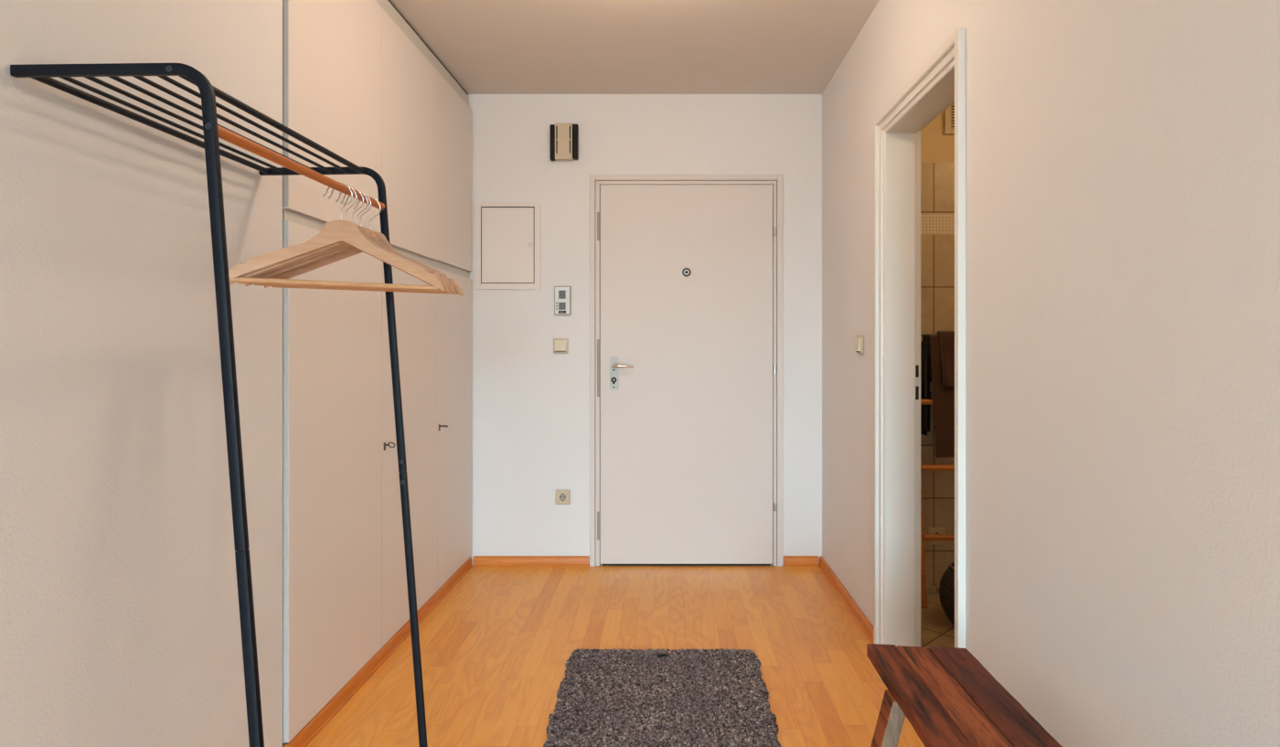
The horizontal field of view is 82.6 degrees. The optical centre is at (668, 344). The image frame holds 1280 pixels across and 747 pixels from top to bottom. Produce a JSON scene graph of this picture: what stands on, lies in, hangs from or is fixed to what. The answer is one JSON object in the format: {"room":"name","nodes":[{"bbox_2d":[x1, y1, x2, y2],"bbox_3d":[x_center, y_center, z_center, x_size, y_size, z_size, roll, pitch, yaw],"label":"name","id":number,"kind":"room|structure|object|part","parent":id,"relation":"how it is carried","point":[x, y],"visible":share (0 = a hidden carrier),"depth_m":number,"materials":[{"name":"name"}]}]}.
{"room":"apartment entrance hallway","nodes":[
{"label":"apartment entrance hallway","id":0,"kind":"room"},
{"bbox_2d":[0,0,282,746],"bbox_3d":[-1.405,-0.077,-1.300,0.691,2.459,6.599,0,0,0],"label":"wall","id":1,"kind":"structure","parent":0,"point":[120,621],"depth_m":1.44,"materials":[{"name":"paint"}]},
{"bbox_2d":[306,565,954,746],"bbox_3d":[0.375,1.212,-0.340,4.250,0.120,8.520,0,0,0],"label":"floor","id":2,"kind":"structure","parent":0,"point":[496,649],"depth_m":2.80,"materials":[{"name":"brown wood"}]},
{"bbox_2d":[10,63,427,746],"bbox_3d":[-0.837,0.345,1.532,0.440,1.613,0.730,0,0,0],"label":"clothes rack","id":3,"kind":"object","parent":2,"relation":"on","point":[44,73],"visible":0.99,"depth_m":1.20,"materials":[{"name":"black metal"}]},
{"bbox_3d":[-0.869,-0.061,1.177,0.378,0.786,0.013,0,0,0],"label":"frame","id":4,"kind":"part","parent":3,"relation":"part of","materials":[{"name":"black metal"}]},
{"bbox_3d":[-0.658,0.736,1.177,0.078,0.808,0.013,0,0,0],"label":"leg","id":5,"kind":"part","parent":3,"relation":"part of","materials":[{"name":"black metal"}]},
{"bbox_3d":[-0.741,-0.354,1.533,0.019,0.025,0.700,0,0,0],"label":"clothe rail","id":6,"kind":"part","parent":3,"relation":"part of","materials":[{"name":"brown wood"}]},
{"bbox_3d":[-0.869,-0.066,1.889,0.378,0.791,0.013,0,0,0],"label":"frame","id":7,"kind":"part","parent":3,"relation":"part of","materials":[{"name":"black metal"}]},
{"bbox_2d":[228,182,444,291],"bbox_3d":[-0.741,-0.249,1.651,0.465,0.237,0.012,0,0,-34],"label":"clothes hanger","id":8,"kind":"object","parent":3,"relation":"hanging from","point":[333,231],"visible":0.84,"depth_m":1.64,"materials":[{"name":"brown wood"}]},
{"bbox_2d":[229,185,447,291],"bbox_3d":[-0.740,-0.249,1.675,0.465,0.237,0.012,-1,0,-35],"label":"clothes hanger","id":9,"kind":"object","parent":3,"relation":"hanging from","point":[285,261],"visible":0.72,"depth_m":1.64,"materials":[{"name":"brown wood"}]},
{"bbox_2d":[249,188,450,294],"bbox_3d":[-0.742,-0.249,1.712,0.465,0.237,0.012,1,0,-35],"label":"clothes hanger","id":10,"kind":"object","parent":3,"relation":"hanging from","point":[366,230],"visible":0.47,"depth_m":1.70,"materials":[{"name":"brown wood"}]},
{"bbox_2d":[245,191,455,293],"bbox_3d":[-0.741,-0.249,1.736,0.465,0.237,0.012,0,0,-34],"label":"clothes hanger","id":11,"kind":"object","parent":3,"relation":"hanging from","point":[282,270],"visible":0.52,"depth_m":1.70,"materials":[{"name":"brown wood"}]},
{"bbox_2d":[249,192,456,294],"bbox_3d":[-0.742,-0.250,1.754,0.465,0.237,0.012,0,0,-34],"label":"clothes hanger","id":12,"kind":"object","parent":3,"relation":"hanging from","point":[345,203],"visible":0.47,"depth_m":1.75,"materials":[{"name":"brown wood"}]},
{"bbox_2d":[264,196,463,295],"bbox_3d":[-0.741,-0.250,1.812,0.465,0.237,0.012,0,0,-33],"label":"clothes hanger","id":13,"kind":"object","parent":3,"relation":"hanging from","point":[307,268],"visible":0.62,"depth_m":1.77,"materials":[{"name":"brown wood"}]},
{"bbox_3d":[-0.658,0.735,1.889,0.079,0.810,0.013,0,0,0],"label":"leg","id":14,"kind":"part","parent":3,"relation":"part of","materials":[{"name":"black metal"}]},
{"bbox_2d":[282,0,471,746],"bbox_3d":[-1.323,-0.077,2.902,0.661,2.458,1.790,0,0,1],"label":"wardrobe","id":15,"kind":"object","parent":2,"relation":"on","point":[360,83],"visible":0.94,"depth_m":2.50,"materials":[{"name":"white paint"}]},
{"bbox_3d":[-1.050,-0.798,2.320,0.018,0.844,0.630,0,0,1],"label":"door","id":16,"kind":"part","parent":15,"relation":"part of","materials":[{"name":"white paint"}]},
{"bbox_3d":[-1.050,0.377,2.320,0.018,1.438,0.630,0,0,1],"label":"door","id":17,"kind":"part","parent":15,"relation":"part of","materials":[{"name":"white paint"}]},
{"bbox_3d":[-1.050,-0.359,2.900,0.006,0.031,1.780,0,0,1],"label":"rail","id":18,"kind":"part","parent":15,"relation":"part of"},
{"bbox_3d":[-1.042,0.377,2.943,0.018,1.438,0.611,0,0,1],"label":"door","id":19,"kind":"part","parent":15,"relation":"part of","materials":[{"name":"white paint"}]},
{"bbox_3d":[-1.042,-0.798,2.943,0.018,0.844,0.611,0,0,1],"label":"door","id":20,"kind":"part","parent":15,"relation":"part of","materials":[{"name":"white paint"}]},
{"bbox_3d":[-1.034,0.377,3.521,0.018,1.438,0.541,0,0,1],"label":"door","id":21,"kind":"part","parent":15,"relation":"part of","materials":[{"name":"white paint"}]},
{"bbox_3d":[-1.034,-0.800,3.521,0.018,0.840,0.541,0,0,1],"label":"door","id":22,"kind":"part","parent":15,"relation":"part of","materials":[{"name":"white paint"}]},
{"bbox_2d":[543,648,781,746],"bbox_3d":[-0.018,1.140,2.140,0.704,0.023,1.180,0,0,0],"label":"rug","id":23,"kind":"object","parent":2,"relation":"on","point":[607,698],"visible":1,"depth_m":2.33,"materials":[{"name":"grey fabric"}]},
{"bbox_2d":[920,336,954,607],"bbox_3d":[1.319,0.544,3.264,0.428,1.216,0.183,0,0,0],"label":"ladder","id":24,"kind":"object","parent":2,"relation":"on","point":[923,467],"visible":0.27,"depth_m":3.21,"materials":[{"name":"brown wood"}]},
{"bbox_2d":[920,334,930,435],"bbox_3d":[1.175,0.185,3.330,0.030,0.464,0.050,0,0,0],"label":"towel","id":25,"kind":"object","parent":24,"relation":"hanging from","point":[925,410],"visible":0.98,"depth_m":3.31,"materials":[{"name":"black fabric"}]},
{"bbox_2d":[928,334,954,458],"bbox_3d":[1.346,0.230,3.298,0.308,0.555,0.115,0,0,0],"label":"bath towel","id":26,"kind":"object","parent":24,"relation":"hanging from","point":[943,397],"visible":0.27,"depth_m":3.27,"materials":[{"name":"brown fabric"}]},
{"bbox_2d":[936,330,954,386],"bbox_3d":[1.273,0.065,3.318,0.074,0.255,0.105,0,0,0],"label":"hand towel","id":27,"kind":"object","parent":26,"relation":"on","point":[947,337],"visible":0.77,"depth_m":3.29,"materials":[{"name":"brown fabric"}]},
{"bbox_2d":[938,560,954,625],"bbox_3d":[1.247,1.032,3.000,0.250,0.241,0.250,0,0,0],"label":"woven basket","id":28,"kind":"object","parent":2,"relation":"on","point":[946,588],"visible":0.21,"depth_m":2.97,"materials":[{"name":"wicker"}]},
{"bbox_2d":[866,643,1062,746],"bbox_3d":[0.554,0.912,1.149,0.415,0.481,0.977,0,0,0],"label":"wooden bench","id":29,"kind":"object","parent":2,"relation":"on","point":[946,695],"visible":1,"depth_m":1.40,"materials":[{"name":"brown wood"}]},
{"bbox_3d":[0.409,0.926,1.482,0.161,0.452,0.058,0,0,30],"label":"leg","id":30,"kind":"part","parent":29,"relation":"part of","materials":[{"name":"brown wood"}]},
{"bbox_2d":[389,0,879,94],"bbox_3d":[0.435,-1.367,-0.400,4.370,0.120,8.640,0,0,0],"label":"ceiling","id":31,"kind":"structure","parent":0,"point":[488,47],"depth_m":3.13,"materials":[{"name":"paint"}]},
{"bbox_2d":[468,94,821,565],"bbox_3d":[-0.410,-0.077,3.860,2.680,2.459,0.120,0,0,0],"label":"wall","id":32,"kind":"structure","parent":0,"point":[530,403],"depth_m":3.80,"materials":[{"name":"paint"}]},
{"bbox_2d":[475,202,540,289],"bbox_3d":[-0.836,-0.514,3.795,0.341,0.451,0.010,0,0,0],"label":"access panel","id":33,"kind":"object","parent":32,"relation":"attached to","point":[507,235],"visible":1,"depth_m":3.79,"materials":[{"name":"white paint"}]},
{"bbox_3d":[-0.837,-0.519,3.796,0.270,0.391,0.006,0,0,0],"label":"panel door","id":34,"kind":"part","parent":33,"relation":"part of","materials":[{"name":"white paint"}]},
{"bbox_2d":[472,555,589,566],"bbox_3d":[-0.713,1.127,3.790,0.603,0.050,0.019,0,0,0],"label":"baseboard","id":35,"kind":"structure","parent":32,"relation":"attached to","point":[478,560],"depth_m":3.78,"materials":[{"name":"brown wood"}]},
{"bbox_2d":[553,338,568,353],"bbox_3d":[-0.561,0.006,3.789,0.080,0.080,0.021,0,0,0],"label":"light switch","id":36,"kind":"object","parent":32,"relation":"attached to","point":[560,346],"visible":1,"depth_m":3.79,"materials":[{"name":"beige plastic"}]},
{"bbox_2d":[554,286,571,315],"bbox_3d":[-0.551,-0.230,3.789,0.086,0.150,0.022,0,0,0],"label":"intercom","id":37,"kind":"object","parent":32,"relation":"attached to","point":[562,294],"visible":1,"depth_m":3.78,"materials":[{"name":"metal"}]},
{"bbox_2d":[558,302,565,309],"bbox_3d":[-0.551,-0.200,3.780,0.036,0.038,0.001,0,0,0],"label":"speaker grille","id":38,"kind":"object","parent":37,"relation":"attached to","point":[561,305],"depth_m":3.78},
{"bbox_2d":[558,290,565,298],"bbox_3d":[-0.551,-0.260,3.780,0.036,0.043,0.001,0,0,0],"label":"speaker grille","id":39,"kind":"object","parent":37,"relation":"attached to","point":[561,293],"depth_m":3.78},
{"bbox_2d":[554,489,570,504],"bbox_3d":[-0.550,0.794,3.793,0.079,0.079,0.013,0,0,0],"label":"power socket","id":40,"kind":"object","parent":32,"relation":"attached to","point":[562,496],"visible":1,"depth_m":3.79,"materials":[{"name":"beige plastic"}]},
{"bbox_2d":[550,123,578,160],"bbox_3d":[-0.539,-1.048,3.772,0.144,0.188,0.054,0,0,0],"label":"door chime","id":41,"kind":"object","parent":32,"relation":"attached to","point":[564,137],"visible":1,"depth_m":3.75,"materials":[{"name":"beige plastic"}]},
{"bbox_3d":[-0.599,-1.045,3.770,0.024,0.182,0.035,0,0,0],"label":"plate","id":42,"kind":"part","parent":41,"relation":"part of","materials":[{"name":"black plastic"}]},
{"bbox_3d":[-0.480,-1.050,3.770,0.027,0.179,0.035,0,0,0],"label":"plate","id":43,"kind":"part","parent":41,"relation":"part of","materials":[{"name":"black plastic"}]},
{"bbox_2d":[589,174,782,565],"bbox_3d":[0.094,0.134,3.792,1.003,2.036,0.137,0,0,0],"label":"door","id":44,"kind":"structure","parent":32,"relation":"in","point":[686,271],"depth_m":3.78,"materials":[{"name":"white paint"}]},
{"bbox_3d":[-0.364,0.942,3.789,0.015,0.148,0.002,0,0,0],"label":"strike plate","id":45,"kind":"part","parent":44,"relation":"part of","materials":[{"name":"metal"}]},
{"bbox_3d":[-0.364,0.122,3.789,0.015,0.301,0.002,0,0,0],"label":"strike plate","id":46,"kind":"part","parent":44,"relation":"part of","materials":[{"name":"metal"}]},
{"bbox_3d":[-0.364,-0.615,3.789,0.015,0.148,0.002,0,0,0],"label":"strike plate","id":47,"kind":"part","parent":44,"relation":"part of","materials":[{"name":"metal"}]},
{"bbox_3d":[-0.281,0.148,3.776,0.042,0.168,0.009,0,0,0],"label":"handle plate","id":48,"kind":"part","parent":44,"relation":"part of","materials":[{"name":"silver metal"}]},
{"bbox_3d":[-0.236,0.108,3.748,0.114,0.020,0.049,0,0,0],"label":"lever handle","id":49,"kind":"part","parent":44,"relation":"part of","materials":[{"name":"silver metal"}]},
{"bbox_2d":[783,555,818,566],"bbox_3d":[0.691,1.127,3.790,0.179,0.050,0.019,0,0,0],"label":"baseboard","id":50,"kind":"structure","parent":32,"relation":"attached to","point":[788,560],"depth_m":3.78,"materials":[{"name":"brown wood"}]},
{"bbox_2d":[920,111,954,586],"bbox_3d":[1.722,-0.077,3.445,1.556,2.459,0.110,0,0,0],"label":"wall","id":51,"kind":"structure","parent":0,"point":[937,179],"depth_m":3.39,"materials":[{"name":"tile"}]},
{"bbox_2d":[926,586,938,592],"bbox_3d":[1.722,1.138,3.384,1.552,0.028,0.012,0,0,0],"label":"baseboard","id":52,"kind":"structure","parent":51,"relation":"attached to","point":[929,589],"depth_m":3.38,"materials":[{"name":"tile"}]},
{"bbox_2d":[928,527,945,544],"bbox_3d":[1.247,0.890,3.383,0.079,0.079,0.013,0,0,0],"label":"power socket","id":53,"kind":"object","parent":51,"relation":"attached to","point":[931,530],"visible":0.55,"depth_m":3.38,"materials":[{"name":"beige plastic"}]},
{"bbox_2d":[943,102,954,134],"bbox_3d":[1.383,-1.078,3.384,0.200,0.200,0.016,0,0,0],"label":"air vent","id":54,"kind":"object","parent":51,"relation":"in","point":[948,112],"visible":0.22,"depth_m":3.38,"materials":[{"name":"beige plastic"}]},
{"bbox_2d":[821,0,1279,746],"bbox_3d":[0.872,-0.077,-0.400,0.140,2.459,8.400,0,0,0],"label":"wall","id":55,"kind":"structure","parent":0,"point":[1123,156],"depth_m":1.34,"materials":[{"name":"paint"}]},
{"bbox_2d":[818,555,873,643],"bbox_3d":[0.791,1.127,3.292,0.019,0.050,1.014,0,0,0],"label":"baseboard","id":56,"kind":"structure","parent":55,"relation":"attached to","point":[860,618],"depth_m":3.19,"materials":[{"name":"brown wood"}]},
{"bbox_2d":[854,334,863,354],"bbox_3d":[0.790,0.000,3.020,0.021,0.080,0.080,0,0,0],"label":"light switch","id":57,"kind":"object","parent":55,"relation":"attached to","point":[859,340],"visible":1,"depth_m":2.99,"materials":[{"name":"beige plastic"}]},
{"bbox_2d":[873,27,965,648],"bbox_3d":[0.862,0.149,2.368,0.164,2.006,0.811,0,0,0],"label":"door frame","id":58,"kind":"structure","parent":55,"relation":"in","point":[940,82],"depth_m":2.71,"materials":[{"name":"white paint"}]},
{"bbox_3d":[0.929,0.180,2.719,0.011,0.050,0.003,0,0,0],"label":"strike plate","id":59,"kind":"part","parent":58,"relation":"part of","materials":[{"name":"black metal"}]},
{"bbox_3d":[0.929,0.099,2.719,0.011,0.044,0.003,0,0,0],"label":"strike plate","id":60,"kind":"part","parent":58,"relation":"part of","materials":[{"name":"black metal"}]}
]}

